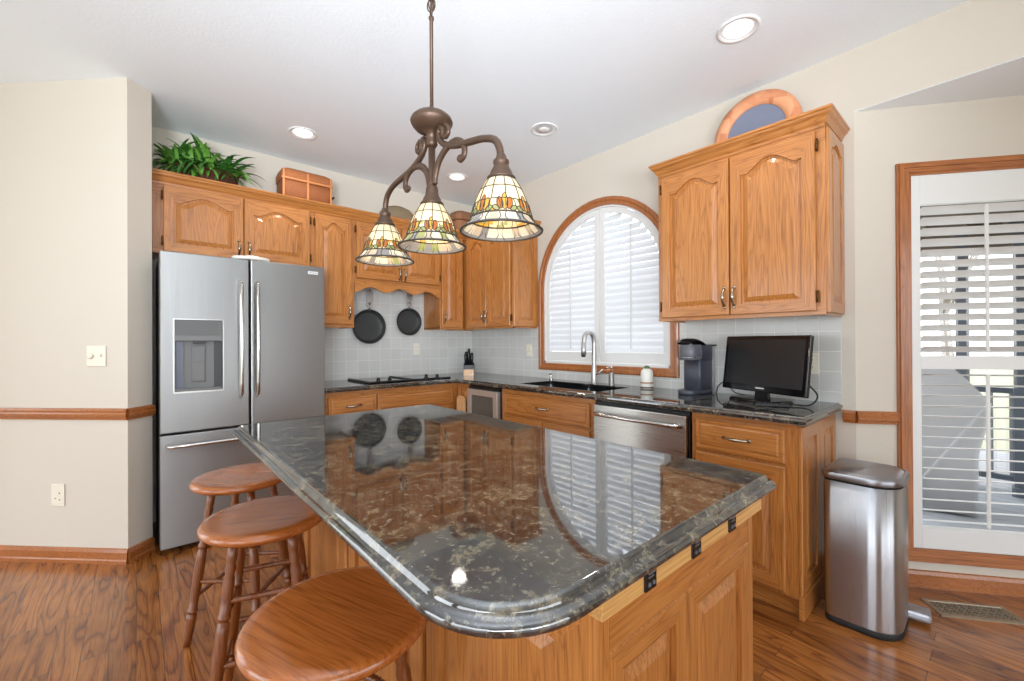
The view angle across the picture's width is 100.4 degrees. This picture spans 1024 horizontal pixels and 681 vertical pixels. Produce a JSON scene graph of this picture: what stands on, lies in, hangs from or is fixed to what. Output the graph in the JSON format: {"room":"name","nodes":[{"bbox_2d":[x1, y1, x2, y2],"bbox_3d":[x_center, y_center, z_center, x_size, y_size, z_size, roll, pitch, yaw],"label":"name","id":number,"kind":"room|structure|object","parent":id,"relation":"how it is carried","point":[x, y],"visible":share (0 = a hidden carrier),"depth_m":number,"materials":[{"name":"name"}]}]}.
{"room":"kitchen","nodes":[
{"label":"kitchen","id":0,"kind":"room"},
{"bbox_2d":[0,77,152,548],"bbox_3d":[-3.766,-0.119,2.846,3.200,2.789,0.622,0,0,4],"label":"wall","id":1,"kind":"structure","parent":0,"point":[76,155],"depth_m":2.46,"materials":[{"name":"beige paint"}]},
{"bbox_2d":[51,484,64,505],"bbox_3d":[-2.610,0.888,2.450,0.080,0.125,0.008,0,0,4],"label":"electrical outlet","id":2,"kind":"object","parent":1,"relation":"attached to","point":[57,490],"visible":1,"depth_m":2.45,"materials":[{"name":"beige plastic"}]},
{"bbox_2d":[0,545,127,564],"bbox_3d":[-3.677,1.233,2.515,3.008,0.082,0.020,0,0,4],"label":"baseboard","id":3,"kind":"structure","parent":1,"relation":"attached to","point":[50,554],"depth_m":2.44,"materials":[{"name":"brown wood"}]},
{"bbox_2d":[0,408,127,419],"bbox_3d":[-3.680,0.426,2.515,3.009,0.065,0.024,0,0,4],"label":"trim","id":4,"kind":"structure","parent":1,"relation":"attached to","point":[5,413],"depth_m":2.43,"materials":[{"name":"brown wood"}]},
{"bbox_2d":[87,346,105,365],"bbox_3d":[-2.376,0.089,2.432,0.115,0.117,0.018,0,0,4],"label":"light switch","id":5,"kind":"object","parent":1,"relation":"attached to","point":[96,355],"visible":1,"depth_m":2.43,"materials":[{"name":"beige plastic"}]},
{"bbox_2d":[128,536,155,563],"bbox_3d":[-2.169,1.225,2.498,0.020,0.082,0.162,0,0,4],"label":"baseboard","id":6,"kind":"structure","parent":1,"relation":"attached to","point":[147,546],"depth_m":2.49,"materials":[{"name":"brown wood"}]},
{"bbox_2d":[128,404,155,419],"bbox_3d":[-2.171,0.419,2.499,0.024,0.065,0.164,0,0,4],"label":"trim","id":7,"kind":"structure","parent":1,"relation":"attached to","point":[147,410],"depth_m":2.49,"materials":[{"name":"brown wood"}]},
{"bbox_2d":[152,126,470,522],"bbox_3d":[-1.797,-0.127,3.679,3.720,2.789,0.120,0,0,-41],"label":"wall","id":8,"kind":"structure","parent":0,"point":[348,191],"depth_m":3.47,"materials":[{"name":"beige paint"}]},
{"bbox_2d":[152,182,311,265],"bbox_3d":[-2.030,-0.805,3.149,0.963,0.475,0.373,0,0,-41],"label":"upper cabinet","id":9,"kind":"object","parent":8,"relation":"attached to","point":[184,220],"visible":0.89,"depth_m":2.98,"materials":[{"name":"brown wood"}]},
{"bbox_2d":[153,132,263,187],"bbox_3d":[-2.111,-1.221,3.023,0.670,0.331,0.412,0,0,-41],"label":"potted fern","id":10,"kind":"object","parent":9,"relation":"on","point":[200,163],"visible":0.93,"depth_m":2.92,"materials":[{"name":"green plant"}]},
{"bbox_2d":[167,162,239,184],"bbox_3d":[-2.179,-1.142,3.020,0.437,0.130,0.156,0,0,-41],"label":"basket","id":11,"kind":"object","parent":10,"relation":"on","point":[223,177],"depth_m":2.99,"materials":[{"name":"brown wicker"}]},
{"bbox_2d":[311,212,353,328],"bbox_3d":[-1.540,-0.575,3.577,0.337,0.938,0.373,0,0,-41],"label":"upper cabinet","id":12,"kind":"object","parent":8,"relation":"attached to","point":[332,237],"visible":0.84,"depth_m":3.48,"materials":[{"name":"brown wood"}]},
{"bbox_2d":[354,220,440,298],"bbox_3d":[-1.100,-0.724,3.963,0.836,0.642,0.373,0,0,-41],"label":"upper cabinet","id":13,"kind":"object","parent":8,"relation":"attached to","point":[419,277],"visible":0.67,"depth_m":3.83,"materials":[{"name":"brown wood"}]},
{"bbox_2d":[352,290,385,343],"bbox_3d":[-1.326,-0.221,3.954,0.320,0.504,0.068,0,0,-41],"label":"frying pan","id":14,"kind":"object","parent":13,"relation":"hanging from","point":[369,325],"visible":0.92,"depth_m":3.97,"materials":[{"name":"grey metal"}]},
{"bbox_2d":[397,293,421,334],"bbox_3d":[-1.022,-0.267,4.221,0.270,0.434,0.068,0,0,-41],"label":"frying pan","id":15,"kind":"object","parent":13,"relation":"hanging from","point":[409,322],"visible":0.96,"depth_m":4.24,"materials":[{"name":"grey metal"}]},
{"bbox_2d":[324,288,471,380],"bbox_3d":[-1.125,-0.071,4.183,1.794,0.846,0.006,0,0,-41],"label":"backsplash","id":16,"kind":"structure","parent":8,"relation":"attached to","point":[442,351],"depth_m":4.15,"materials":[{"name":"tile"}]},
{"bbox_2d":[413,343,419,354],"bbox_3d":[-0.966,0.086,4.310,0.072,0.117,0.008,0,0,-41],"label":"outlet","id":17,"kind":"object","parent":8,"relation":"attached to","point":[416,346],"visible":1,"depth_m":4.31,"materials":[{"name":"beige plastic"}]},
{"bbox_2d":[424,239,462,329],"bbox_3d":[-0.681,-0.577,4.329,0.277,0.938,0.373,0,0,-41],"label":"upper cabinet","id":18,"kind":"object","parent":8,"relation":"attached to","point":[446,312],"visible":0.66,"depth_m":4.22,"materials":[{"name":"brown wood"}]},
{"bbox_2d":[0,0,970,205],"bbox_3d":[-0.446,-1.579,-0.191,6.660,0.120,8.700,0,0,-41],"label":"ceiling","id":19,"kind":"structure","parent":0,"point":[608,74],"depth_m":2.31,"materials":[{"name":"white paint"}]},
{"bbox_2d":[288,126,316,139],"bbox_3d":[-1.515,-1.506,3.091,0.190,0.019,0.190,0,0,-41],"label":"recessed light","id":20,"kind":"object","parent":19,"relation":"in","point":[302,132],"visible":1,"depth_m":3.09,"materials":[{"name":"white paint"}]},
{"bbox_2d":[355,0,542,266],"bbox_3d":[-0.276,-0.906,1.461,0.232,1.217,0.972,0,0,-41],"label":"chandelier","id":21,"kind":"object","parent":19,"relation":"hanging from","point":[501,211],"visible":1,"depth_m":1.40,"materials":[{"name":"multicoloured glass"}]},
{"bbox_2d":[447,173,466,180],"bbox_3d":[-0.507,-1.508,3.929,0.190,0.019,0.190,0,0,-41],"label":"recessed light","id":22,"kind":"object","parent":19,"relation":"in","point":[456,176],"visible":1,"depth_m":3.93,"materials":[{"name":"white paint"}]},
{"bbox_2d":[531,122,556,135],"bbox_3d":[0.229,-1.512,3.050,0.190,0.023,0.190,0,0,-41],"label":"recessed light","id":23,"kind":"object","parent":19,"relation":"in","point":[542,129],"visible":1,"depth_m":3.04,"materials":[{"name":"white paint"}]},
{"bbox_2d":[716,14,760,42],"bbox_3d":[1.103,-1.522,2.081,0.190,0.019,0.190,0,0,-41],"label":"recessed light","id":24,"kind":"object","parent":19,"relation":"in","point":[739,28],"visible":1,"depth_m":2.08,"materials":[{"name":"white paint"}]},
{"bbox_2d":[0,522,1023,680],"bbox_3d":[-0.123,1.309,0.071,7.480,0.120,8.700,0,0,-41],"label":"floor","id":25,"kind":"structure","parent":0,"point":[59,621],"depth_m":1.83,"materials":[{"name":"brown wood"}]},
{"bbox_2d":[183,463,291,646],"bbox_3d":[-1.204,0.930,1.911,0.390,0.664,0.390,0,0,-1],"label":"bar stool","id":26,"kind":"object","parent":25,"relation":"on","point":[235,480],"visible":0.48,"depth_m":1.80,"materials":[{"name":"brown wood"}]},
{"bbox_2d":[156,250,324,550],"bbox_3d":[-1.892,0.366,3.004,0.930,1.800,0.706,0,0,-41],"label":"refrigerator","id":27,"kind":"object","parent":25,"relation":"on","point":[239,342],"visible":0.87,"depth_m":2.70,"materials":[{"name":"silver metal"}]},
{"bbox_2d":[231,255,269,261],"bbox_3d":[-1.744,-0.549,2.851,0.224,0.037,0.144,0,0,-41],"label":"trivet","id":28,"kind":"object","parent":27,"relation":"on","point":[248,257],"visible":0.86,"depth_m":2.80,"materials":[{"name":"white ceramic"}]},
{"bbox_2d":[197,494,321,680],"bbox_3d":[-0.843,0.927,1.469,0.390,0.664,0.390,0,0,-23],"label":"bar stool","id":29,"kind":"object","parent":25,"relation":"on","point":[271,519],"visible":0.68,"depth_m":1.40,"materials":[{"name":"brown wood"}]},
{"bbox_2d":[234,566,427,680],"bbox_3d":[-0.376,0.923,0.935,0.390,0.664,0.390,0,0,29],"label":"bar stool","id":30,"kind":"object","parent":25,"relation":"on","point":[347,624],"visible":0.89,"depth_m":0.88,"materials":[{"name":"brown wood"}]},
{"bbox_2d":[325,383,456,415],"bbox_3d":[-1.117,0.825,3.741,1.170,0.879,0.652,0,0,-41],"label":"base cabinet","id":31,"kind":"object","parent":25,"relation":"on","point":[442,395],"visible":0.11,"depth_m":3.48,"materials":[{"name":"brown wood"}]},
{"bbox_2d":[325,372,842,425],"bbox_3d":[-0.016,0.360,2.927,1.777,0.035,3.337,0,0,-41],"label":"countertop","id":32,"kind":"structure","parent":31,"relation":"on","point":[714,403],"depth_m":2.59,"materials":[{"name":"stone"}]},
{"bbox_2d":[347,374,449,383],"bbox_3d":[-1.015,0.329,3.865,0.771,0.042,0.495,0,0,-41],"label":"cooktop","id":33,"kind":"object","parent":32,"relation":"in","point":[389,379],"visible":1,"depth_m":3.77,"materials":[{"name":"black glass"}]},
{"bbox_2d":[463,349,473,374],"bbox_3d":[-0.435,0.216,4.313,0.101,0.266,0.116,0,0,-1],"label":"knife block","id":34,"kind":"object","parent":32,"relation":"on","point":[468,366],"visible":0.99,"depth_m":4.26,"materials":[{"name":"brown wood"}]},
{"bbox_2d":[529,382,622,400],"bbox_3d":[0.452,0.444,3.238,0.405,0.188,0.820,0,0,-41],"label":"sink","id":35,"kind":"object","parent":32,"relation":"in","point":[549,384],"visible":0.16,"depth_m":3.33,"materials":[{"name":"black"}]},
{"bbox_2d":[581,330,602,383],"bbox_3d":[0.622,0.129,3.323,0.180,0.423,0.109,0,0,-41],"label":"kitchen faucet","id":36,"kind":"object","parent":32,"relation":"on","point":[594,373],"visible":1,"depth_m":3.36,"materials":[{"name":"silver metal"}]},
{"bbox_2d":[606,366,614,385],"bbox_3d":[0.741,0.267,3.207,0.072,0.146,0.047,0,0,-41],"label":"soap dispenser","id":37,"kind":"object","parent":32,"relation":"on","point":[611,374],"visible":1,"depth_m":3.20,"materials":[{"name":"silver metal"}]},
{"bbox_2d":[640,366,652,388],"bbox_3d":[0.955,0.258,3.019,0.087,0.160,0.087,0,0,-41],"label":"bottle","id":38,"kind":"object","parent":32,"relation":"on","point":[646,382],"visible":1,"depth_m":2.98,"materials":[{"name":"white ceramic"}]},
{"bbox_2d":[677,338,716,395],"bbox_3d":[1.172,0.161,2.713,0.286,0.351,0.120,0,0,-35],"label":"coffee maker","id":39,"kind":"object","parent":32,"relation":"on","point":[698,357],"visible":1,"depth_m":2.66,"materials":[{"name":"black plastic"}]},
{"bbox_2d":[716,382,748,394],"bbox_3d":[1.382,0.298,2.659,0.200,0.075,0.034,0,0,41],"label":"power cord","id":40,"kind":"object","parent":32,"relation":"on","point":[721,382],"visible":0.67,"depth_m":2.67,"materials":[{"name":"black rubber"}]},
{"bbox_2d":[723,335,817,406],"bbox_3d":[1.372,0.154,2.351,0.178,0.360,0.565,0,0,-17],"label":"television","id":41,"kind":"object","parent":32,"relation":"on","point":[764,365],"visible":0.86,"depth_m":2.31,"materials":[{"name":"black plastic"}]},
{"bbox_2d":[754,402,789,407],"bbox_3d":[1.315,0.325,2.160,0.150,0.018,0.040,0,0,25],"label":"remote control","id":42,"kind":"object","parent":32,"relation":"on","point":[755,403],"visible":1,"depth_m":2.15,"materials":[{"name":"black plastic"}]},
{"bbox_2d":[457,383,469,411],"bbox_3d":[-0.415,0.823,4.266,0.612,0.879,0.783,0,0,-41],"label":"base cabinet","id":43,"kind":"object","parent":25,"relation":"on","point":[460,386],"visible":0.04,"depth_m":3.84,"materials":[{"name":"brown wood"}]},
{"bbox_2d":[457,390,465,411],"bbox_3d":[-0.454,0.596,3.793,0.031,0.331,0.110,0,0,-41],"label":"cutting board","id":44,"kind":"object","parent":43,"relation":"hanging from","point":[461,401],"visible":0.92,"depth_m":3.77,"materials":[{"name":"brown wood"}]},
{"bbox_2d":[467,385,502,419],"bbox_3d":[-0.023,0.811,3.788,0.610,0.836,0.438,0,0,-41],"label":"cooler","id":45,"kind":"object","parent":25,"relation":"on","point":[481,400],"visible":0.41,"depth_m":3.57,"materials":[{"name":"silver plastic"}]},
{"bbox_2d":[304,499,760,680],"bbox_3d":[-0.136,0.814,1.451,0.680,0.878,1.611,0,0,-41],"label":"kitchen island","id":46,"kind":"object","parent":25,"relation":"on","point":[690,618],"visible":0.3,"depth_m":0.87,"materials":[{"name":"brown wood"}]},
{"bbox_2d":[232,404,775,638],"bbox_3d":[-0.237,0.357,1.398,0.923,0.035,1.695,0,0,-41],"label":"island countertop","id":47,"kind":"structure","parent":46,"relation":"on","point":[487,527],"depth_m":0.88,"materials":[{"name":"stone"}]},
{"bbox_2d":[644,569,656,592],"bbox_3d":[0.230,0.393,0.710,0.034,0.042,0.006,0,0,-41],"label":"outlet","id":48,"kind":"object","parent":46,"relation":"attached to","point":[650,580],"depth_m":0.70,"materials":[{"name":"black plastic"}]},
{"bbox_2d":[648,569,655,587],"bbox_3d":[0.232,0.394,0.707,0.020,0.023,0.003,0,0,-41],"label":"socket","id":49,"kind":"object","parent":46,"relation":"attached to","point":[652,575],"depth_m":0.71,"materials":[{"name":"grey plastic"}]},
{"bbox_2d":[691,541,700,558],"bbox_3d":[0.353,0.393,0.818,0.034,0.042,0.006,0,0,-41],"label":"outlet","id":50,"kind":"object","parent":46,"relation":"attached to","point":[695,547],"depth_m":0.81,"materials":[{"name":"black plastic"}]},
{"bbox_2d":[728,517,735,532],"bbox_3d":[0.478,0.393,0.927,0.034,0.042,0.006,0,0,-41],"label":"outlet","id":51,"kind":"object","parent":46,"relation":"attached to","point":[731,522],"depth_m":0.92,"materials":[{"name":"black plastic"}]},
{"bbox_2d":[502,389,596,438],"bbox_3d":[0.430,0.816,3.269,0.652,0.879,0.930,0,0,-41],"label":"base cabinet","id":52,"kind":"object","parent":25,"relation":"on","point":[571,415],"visible":0.28,"depth_m":3.02,"materials":[{"name":"brown wood"}]},
{"bbox_2d":[593,401,691,458],"bbox_3d":[0.924,0.819,2.659,0.674,0.866,0.616,0,0,-41],"label":"dishwasher","id":53,"kind":"object","parent":25,"relation":"on","point":[667,431],"visible":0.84,"depth_m":2.43,"materials":[{"name":"silver metal"}]},
{"bbox_2d":[692,412,835,621],"bbox_3d":[1.323,0.809,2.249,0.652,0.879,0.503,0,0,-41],"label":"base cabinet","id":54,"kind":"object","parent":25,"relation":"on","point":[788,563],"visible":0.6,"depth_m":1.98,"materials":[{"name":"brown wood"}]},
{"bbox_2d":[822,458,931,641],"bbox_3d":[1.625,0.910,1.901,0.346,0.672,0.336,0,0,-41],"label":"trash can","id":55,"kind":"object","parent":25,"relation":"on","point":[866,502],"visible":1,"depth_m":1.81,"materials":[{"name":"silver metal"}]},
{"bbox_2d":[920,598,1023,624],"bbox_3d":[2.114,1.240,1.956,0.330,0.007,0.136,0,0,12],"label":"floor vent","id":56,"kind":"object","parent":25,"relation":"in","point":[954,609],"visible":1,"depth_m":1.95,"materials":[{"name":"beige metal"}]},
{"bbox_2d":[471,0,1023,458],"bbox_3d":[2.232,-0.152,1.810,0.120,2.789,8.000,0,0,-41],"label":"wall","id":57,"kind":"structure","parent":0,"point":[621,170],"depth_m":2.25,"materials":[{"name":"beige paint"}]},
{"bbox_2d":[449,237,537,330],"bbox_3d":[-0.243,-0.579,4.258,0.373,0.938,1.057,0,0,-41],"label":"upper cabinet","id":58,"kind":"object","parent":57,"relation":"attached to","point":[500,279],"visible":0.7,"depth_m":3.95,"materials":[{"name":"brown wood"}]},
{"bbox_2d":[152,168,540,239],"bbox_3d":[-1.122,-1.060,3.462,2.743,0.077,1.101,0,0,-41],"label":"crown molding","id":59,"kind":"structure","parent":58,"relation":"attached to","point":[159,176],"depth_m":3.14,"materials":[{"name":"brown wood"}]},
{"bbox_2d":[276,167,334,203],"bbox_3d":[-1.664,-1.211,3.467,0.426,0.265,0.213,0,0,-41],"label":"storage basket","id":60,"kind":"object","parent":59,"relation":"on","point":[289,181],"visible":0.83,"depth_m":3.37,"materials":[{"name":"brown"}]},
{"bbox_2d":[388,206,412,219],"bbox_3d":[-1.069,-1.164,3.991,0.320,0.168,0.180,0,0,-41],"label":"woven basket","id":61,"kind":"object","parent":59,"relation":"on","point":[396,211],"visible":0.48,"depth_m":3.92,"materials":[{"name":"beige wicker"}]},
{"bbox_2d":[450,211,470,229],"bbox_3d":[-0.496,-1.206,4.467,0.329,0.250,0.224,0,0,-41],"label":"pot","id":62,"kind":"object","parent":59,"relation":"on","point":[459,218],"visible":0.29,"depth_m":4.33,"materials":[{"name":"orange ceramic"}]},
{"bbox_2d":[526,344,531,356],"bbox_3d":[0.160,0.094,4.062,0.018,0.117,0.075,0,0,-41],"label":"light switch","id":63,"kind":"object","parent":57,"relation":"attached to","point":[528,346],"visible":1,"depth_m":4.06,"materials":[{"name":"beige plastic"}]},
{"bbox_2d":[538,196,679,377],"bbox_3d":[0.736,-0.444,3.489,0.127,1.413,1.366,0,0,-41],"label":"window","id":64,"kind":"structure","parent":57,"relation":"in","point":[628,321],"depth_m":3.42,"materials":[{"name":"brown wood"}]},
{"bbox_2d":[472,315,841,402],"bbox_3d":[0.652,0.098,3.519,0.006,0.486,3.332,0,0,-41],"label":"backsplash","id":65,"kind":"structure","parent":57,"relation":"attached to","point":[495,351],"depth_m":2.76,"materials":[{"name":"tile"}]},
{"bbox_2d":[648,103,849,322],"bbox_3d":[1.319,-0.618,2.473,0.373,0.990,0.959,0,0,-41],"label":"upper cabinet","id":66,"kind":"object","parent":57,"relation":"attached to","point":[751,223],"visible":1,"depth_m":2.26,"materials":[{"name":"brown wood"}]},
{"bbox_2d":[714,89,802,143],"bbox_3d":[1.432,-1.276,2.507,0.024,0.358,0.472,0,0,-41],"label":"decorative plate","id":67,"kind":"object","parent":66,"relation":"on","point":[762,108],"visible":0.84,"depth_m":2.49,"materials":[{"name":"ceramic"}]},
{"bbox_2d":[811,353,818,373],"bbox_3d":[1.656,0.127,2.360,0.008,0.117,0.072,0,0,-41],"label":"outlet","id":68,"kind":"object","parent":57,"relation":"attached to","point":[815,358],"visible":0.44,"depth_m":2.34,"materials":[{"name":"beige plastic"}]},
{"bbox_2d":[842,410,855,422],"bbox_3d":[1.766,0.399,2.234,0.024,0.065,0.053,0,0,-41],"label":"trim","id":69,"kind":"structure","parent":57,"relation":"attached to","point":[849,416],"depth_m":2.23,"materials":[{"name":"brown wood"}]},
{"bbox_2d":[854,95,1023,578],"bbox_3d":[2.415,-0.004,2.156,1.250,2.493,0.120,0,0,12],"label":"wall","id":70,"kind":"structure","parent":0,"point":[884,139],"depth_m":2.19,"materials":[{"name":"beige paint"}]},
{"bbox_2d":[856,411,898,424],"bbox_3d":[1.879,0.398,2.192,0.180,0.065,0.024,0,0,12],"label":"trim","id":71,"kind":"structure","parent":70,"relation":"attached to","point":[862,417],"depth_m":2.19,"materials":[{"name":"brown wood"}]},
{"bbox_2d":[895,154,1023,570],"bbox_3d":[2.396,0.106,2.139,0.852,2.018,0.146,0,0,12],"label":"window","id":72,"kind":"structure","parent":70,"relation":"in","point":[983,180],"depth_m":2.14,"materials":[{"name":"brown wood"}]},
{"bbox_2d":[908,569,1023,596],"bbox_3d":[2.407,1.202,2.084,1.250,0.082,0.020,0,0,12],"label":"baseboard","id":73,"kind":"structure","parent":70,"relation":"attached to","point":[962,582],"depth_m":2.11,"materials":[{"name":"brown wood"}]},
{"bbox_2d":[854,56,1023,111],"bbox_3d":[3.623,-1.209,0.777,0.856,0.003,4.602,0,0,-41],"label":"ceiling","id":74,"kind":"structure","parent":0,"point":[1005,79],"depth_m":2.03,"materials":[{"name":"white paint"}]},
{"label":"outside","id":75,"kind":"structure","parent":0,"visible":0},
{"bbox_2d":[922,450,1023,531],"bbox_3d":[4.181,1.420,4.236,4.343,0.040,6.100,0,0,-41],"label":"floor","id":76,"kind":"structure","parent":75,"point":[1001,466],"depth_m":3.50,"materials":[{"name":"grey"}]},
{"bbox_2d":[921,369,991,515],"bbox_3d":[3.590,0.801,3.718,0.706,1.160,0.627,0,0,32],"label":"covered grill","id":77,"kind":"object","parent":76,"relation":"on","point":[946,380],"visible":0.41,"depth_m":3.45,"materials":[{"name":"grey plastic"}]},
{"bbox_2d":[955,234,969,381],"bbox_3d":[4.312,0.169,4.080,0.120,2.460,0.120,0,0,-41],"label":"porch post","id":78,"kind":"object","parent":76,"relation":"on","point":[959,311],"visible":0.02,"depth_m":4.05,"materials":[{"name":"grey"}]},
{"bbox_2d":[975,387,1013,481],"bbox_3d":[5.042,0.879,3.598,0.060,0.870,4.000,0,0,-41],"label":"deck railing","id":79,"kind":"object","parent":76,"relation":"on","point":[1010,391],"visible":0.13,"depth_m":4.02,"materials":[{"name":"grey wood"}]},
{"bbox_2d":[1012,221,1023,498],"bbox_3d":[4.549,0.167,3.810,0.120,2.460,0.120,0,0,-41],"label":"porch post","id":80,"kind":"object","parent":76,"relation":"on","point":[1018,391],"visible":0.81,"depth_m":3.79,"materials":[{"name":"grey wood"}]},
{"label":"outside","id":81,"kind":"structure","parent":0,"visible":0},
{"bbox_2d":[554,352,1013,452],"bbox_3d":[7.086,1.821,11.361,100.000,0.050,80.000,0,0,-41],"label":"ground","id":82,"kind":"structure","parent":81,"point":[974,380],"depth_m":12.33,"materials":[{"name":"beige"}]},
{"bbox_2d":[935,255,978,369],"bbox_3d":[10.428,-1.575,9.654,2.854,6.726,3.663,0,0,-41],"label":"bare tree","id":83,"kind":"object","parent":82,"relation":"on","point":[941,322],"visible":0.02,"depth_m":10.28,"materials":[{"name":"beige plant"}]},
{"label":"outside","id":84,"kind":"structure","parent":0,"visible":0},
{"bbox_2d":[920,200,1023,251],"bbox_3d":[4.254,-1.055,2.670,2.500,0.340,3.620,0,0,-41],"label":"porch roof","id":85,"kind":"structure","parent":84,"point":[1015,211],"depth_m":4.04,"materials":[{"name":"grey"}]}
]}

